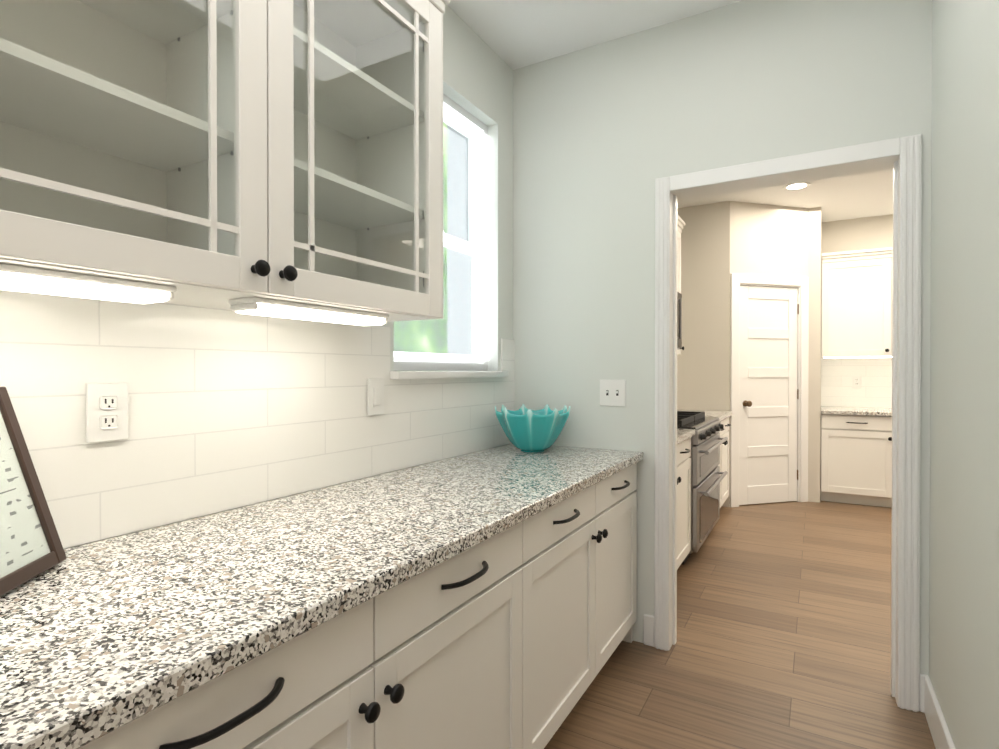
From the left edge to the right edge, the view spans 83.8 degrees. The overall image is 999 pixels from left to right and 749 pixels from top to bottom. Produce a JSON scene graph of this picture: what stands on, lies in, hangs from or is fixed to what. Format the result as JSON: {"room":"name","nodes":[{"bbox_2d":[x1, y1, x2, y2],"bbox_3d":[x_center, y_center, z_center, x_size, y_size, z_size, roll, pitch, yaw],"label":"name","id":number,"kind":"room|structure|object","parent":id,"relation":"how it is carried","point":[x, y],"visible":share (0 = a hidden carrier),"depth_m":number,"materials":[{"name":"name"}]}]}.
{"room":"butler's pantry","nodes":[
{"label":"butler's pantry","id":0,"kind":"room"},
{"bbox_2d":[64,5,512,548],"bbox_3d":[-0.305,-0.159,2.234,0.150,2.660,7.000,0,0,30],"label":"wall","id":1,"kind":"structure","parent":0,"point":[477,77],"depth_m":2.61,"materials":[{"name":"white paint"}]},
{"bbox_2d":[0,0,451,321],"bbox_3d":[-0.624,-0.627,1.175,0.334,0.930,1.268,0,0,30],"label":"upper cabinet","id":2,"kind":"object","parent":1,"relation":"attached to","point":[218,154],"visible":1,"depth_m":1.04,"materials":[{"name":"white wood"}]},
{"bbox_2d":[0,263,176,303],"bbox_3d":[-0.731,-0.145,0.848,0.090,0.029,0.430,0,0,30],"label":"under-cabinet light","id":3,"kind":"object","parent":2,"relation":"attached to","point":[18,278],"depth_m":0.89,"materials":[{"name":"white plastic"}]},
{"bbox_2d":[228,297,388,325],"bbox_3d":[-0.441,-0.148,1.357,0.090,0.029,0.420,0,0,30],"label":"under-cabinet light","id":4,"kind":"object","parent":2,"relation":"attached to","point":[259,306],"depth_m":1.28,"materials":[{"name":"white plastic"}]},
{"bbox_2d":[0,290,514,548],"bbox_3d":[-0.800,0.090,1.205,0.008,0.504,3.519,0,0,30],"label":"backsplash","id":5,"kind":"structure","parent":1,"relation":"attached to","point":[229,409],"depth_m":1.35,"materials":[{"name":"tile"}]},
{"bbox_2d":[86,382,127,442],"bbox_3d":[-0.811,0.078,1.155,0.010,0.122,0.078,0,0,30],"label":"electrical outlet","id":6,"kind":"object","parent":5,"relation":"attached to","point":[106,412],"visible":1,"depth_m":1.15,"materials":[{"name":"white plastic"}]},
{"bbox_2d":[368,378,383,415],"bbox_3d":[-0.410,0.074,1.858,0.011,0.122,0.078,0,0,30],"label":"light switch","id":7,"kind":"object","parent":5,"relation":"attached to","point":[375,396],"visible":1,"depth_m":1.85,"materials":[{"name":"white plastic"}]},
{"bbox_2d":[394,93,487,370],"bbox_3d":[-0.267,-0.592,2.325,0.074,1.153,0.738,0,0,30],"label":"window unit","id":8,"kind":"structure","parent":1,"relation":"in","point":[465,123],"depth_m":2.58,"materials":[{"name":"white plastic"}]},
{"bbox_2d":[390,371,508,378],"bbox_3d":[-0.194,0.000,2.287,0.100,0.028,0.790,0,0,30],"label":"window sill","id":9,"kind":"structure","parent":1,"relation":"attached to","point":[431,374],"depth_m":2.15,"materials":[{"name":"white"}]},
{"bbox_2d":[677,292,681,349],"bbox_3d":[1.016,-0.407,3.960,0.431,0.435,0.906,0,0,30],"label":"microwave","id":10,"kind":"object","parent":1,"relation":"attached to","point":[679,320],"visible":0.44,"depth_m":4.13,"materials":[{"name":"silver metal"}]},
{"bbox_2d":[677,223,683,354],"bbox_3d":[1.256,-0.676,4.483,0.327,1.025,0.361,0,0,30],"label":"upper cabinet","id":11,"kind":"object","parent":1,"relation":"attached to","point":[680,228],"depth_m":4.51,"materials":[{"name":"white paint"}]},
{"bbox_2d":[448,0,892,221],"bbox_3d":[1.974,-1.525,1.579,4.750,0.080,8.370,0,0,30],"label":"ceiling","id":12,"kind":"structure","parent":0,"point":[514,34],"depth_m":2.44,"materials":[{"name":"white paint"}]},
{"bbox_2d":[783,182,809,189],"bbox_3d":[2.367,-1.499,4.433,0.190,0.006,0.190,0,0,30],"label":"recessed light","id":13,"kind":"object","parent":12,"relation":"in","point":[798,186],"visible":0.9,"depth_m":4.43,"materials":[{"name":"white"}]},
{"bbox_2d":[677,201,729,506],"bbox_3d":[1.745,-0.176,5.037,0.640,2.660,0.100,0,0,30],"label":"wall","id":14,"kind":"structure","parent":0,"point":[703,370],"depth_m":4.93,"materials":[{"name":"white paint"}]},
{"bbox_2d":[513,0,931,675],"bbox_3d":[2.031,-0.155,1.687,4.750,2.660,0.120,0,0,30],"label":"wall","id":15,"kind":"structure","parent":0,"point":[605,134],"depth_m":2.41,"materials":[{"name":"white paint"}]},
{"bbox_2d":[600,379,625,405],"bbox_3d":[0.502,0.082,2.480,0.118,0.118,0.016,0,0,30],"label":"switch plate","id":16,"kind":"object","parent":15,"relation":"attached to","point":[612,392],"visible":1,"depth_m":2.48,"materials":[{"name":"white plastic"}]},
{"bbox_2d":[654,134,921,711],"bbox_3d":[1.099,0.169,2.220,0.915,2.005,0.164,0,0,30],"label":"door frame","id":17,"kind":"structure","parent":15,"relation":"attached to","point":[901,157],"depth_m":2.02,"materials":[{"name":"white wood"}]},
{"bbox_2d":[544,490,935,748],"bbox_3d":[1.974,1.205,1.596,4.750,0.060,8.370,0,0,30],"label":"floor","id":18,"kind":"structure","parent":0,"point":[783,625],"depth_m":2.33,"materials":[{"name":"brown wood"}]},
{"bbox_2d":[78,512,541,748],"bbox_3d":[-0.488,0.779,1.136,0.617,0.798,1.260,0,0,30],"label":"base cabinet","id":19,"kind":"object","parent":18,"relation":"on","point":[513,637],"depth_m":1.06,"materials":[{"name":"white paint"}]},
{"bbox_2d":[542,463,636,748],"bbox_3d":[0.050,0.773,2.081,0.617,0.798,1.154,0,0,30],"label":"base cabinet","id":20,"kind":"object","parent":18,"relation":"on","point":[589,537],"depth_m":1.89,"materials":[{"name":"white paint"}]},
{"bbox_2d":[0,443,642,748],"bbox_3d":[-0.522,0.361,1.041,0.635,0.035,3.526,0,0,30],"label":"countertop","id":21,"kind":"structure","parent":20,"relation":"on","point":[98,639],"depth_m":0.94,"materials":[{"name":"stone"}]},
{"bbox_2d":[0,387,65,596],"bbox_3d":[-0.821,0.182,0.873,0.020,0.330,0.268,-17,3,-10],"label":"picture frame","id":22,"kind":"object","parent":21,"relation":"on","point":[31,546],"visible":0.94,"depth_m":0.96,"materials":[{"name":"brown wood"}]},
{"bbox_2d":[495,404,569,451],"bbox_3d":[0.149,0.234,2.439,0.326,0.199,0.330,0,0,18],"label":"bowl","id":23,"kind":"object","parent":21,"relation":"on","point":[524,428],"visible":1,"depth_m":2.34,"materials":[{"name":"teal ceramic"}]},
{"bbox_2d":[677,428,694,568],"bbox_3d":[0.660,0.749,3.095,0.674,0.835,0.953,0,0,30],"label":"base cabinet","id":24,"kind":"object","parent":18,"relation":"on","point":[684,436],"visible":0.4,"depth_m":3.19,"materials":[{"name":"white paint"}]},
{"bbox_2d":[677,411,727,564],"bbox_3d":[1.157,0.721,3.887,0.710,0.881,0.910,0,0,30],"label":"stove","id":25,"kind":"object","parent":18,"relation":"on","point":[707,441],"visible":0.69,"depth_m":3.56,"materials":[{"name":"silver metal"}]},
{"bbox_2d":[677,410,731,507],"bbox_3d":[1.542,0.739,4.645,0.674,0.835,0.783,0,0,30],"label":"base cabinet","id":26,"kind":"object","parent":18,"relation":"on","point":[723,416],"visible":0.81,"depth_m":4.63,"materials":[{"name":"white paint"}]},
{"bbox_2d":[820,406,891,507],"bbox_3d":[3.980,0.738,4.719,2.175,0.835,0.644,0,0,30],"label":"base cabinet","id":27,"kind":"object","parent":18,"relation":"on","point":[856,455],"visible":0.42,"depth_m":4.89,"materials":[{"name":"white paint"}]},
{"bbox_2d":[729,201,808,506],"bbox_3d":[2.388,-0.176,4.994,0.834,2.660,0.100,0,0,-15],"label":"wall","id":28,"kind":"structure","parent":0,"point":[767,239],"depth_m":4.93,"materials":[{"name":"white paint"}]},
{"bbox_2d":[739,286,798,504],"bbox_3d":[2.408,0.183,4.946,0.634,1.926,0.101,0,0,-15],"label":"pantry door","id":29,"kind":"structure","parent":28,"relation":"in","point":[768,398],"depth_m":4.96,"materials":[{"name":"white wood"}]},
{"bbox_2d":[730,273,808,507],"bbox_3d":[2.390,0.138,4.988,0.818,2.032,0.116,0,0,-15],"label":"door frame","id":30,"kind":"structure","parent":28,"relation":"attached to","point":[801,284],"depth_m":4.97,"materials":[{"name":"white wood"}]},
{"bbox_2d":[808,207,820,502],"bbox_3d":[2.997,-0.178,5.296,0.100,2.660,0.610,0,0,30],"label":"wall","id":31,"kind":"structure","parent":0,"point":[814,366],"depth_m":5.03,"materials":[{"name":"white paint"}]},
{"bbox_2d":[820,214,892,488],"bbox_3d":[4.007,-0.177,5.159,4.750,2.660,0.150,0,0,30],"label":"wall","id":32,"kind":"structure","parent":0,"point":[874,232],"depth_m":5.38,"materials":[{"name":"white paint"}]},
{"bbox_2d":[821,357,891,407],"bbox_3d":[4.135,0.077,4.997,2.165,0.484,0.009,0,0,30],"label":"backsplash","id":33,"kind":"structure","parent":32,"relation":"attached to","point":[838,390],"depth_m":5.37,"materials":[{"name":"tile"}]},
{"bbox_2d":[852,376,861,387],"bbox_3d":[3.450,0.072,5.375,0.078,0.122,0.010,0,0,30],"label":"electrical outlet","id":34,"kind":"object","parent":33,"relation":"attached to","point":[856,381],"visible":1,"depth_m":5.37,"materials":[{"name":"white plastic"}]},
{"bbox_2d":[821,251,892,357],"bbox_3d":[3.610,-0.624,5.103,1.142,0.915,0.330,0,0,30],"label":"upper cabinet","id":35,"kind":"object","parent":32,"relation":"attached to","point":[856,300],"depth_m":5.11,"materials":[{"name":"white paint"}]},
{"bbox_2d":[929,0,998,748],"bbox_3d":[0.524,-0.145,0.105,0.120,2.660,4.120,0,0,30],"label":"wall","id":36,"kind":"structure","parent":0,"point":[964,532],"depth_m":1.47,"materials":[{"name":"white paint"}]},
{"bbox_2d":[644,614,955,748],"bbox_3d":[2.270,1.111,1.410,3.852,0.130,8.100,0,0,30],"label":"baseboard","id":37,"kind":"structure","parent":36,"relation":"attached to","point":[929,707],"depth_m":1.83,"materials":[{"name":"white wood"}]},
{"label":"outside","id":38,"kind":"structure","parent":0,"visible":0},
{"bbox_2d":[394,123,446,353],"bbox_3d":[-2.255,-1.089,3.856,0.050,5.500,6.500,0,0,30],"label":"foliage","id":39,"kind":"object","parent":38,"point":[421,345],"depth_m":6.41,"materials":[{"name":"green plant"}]}
]}

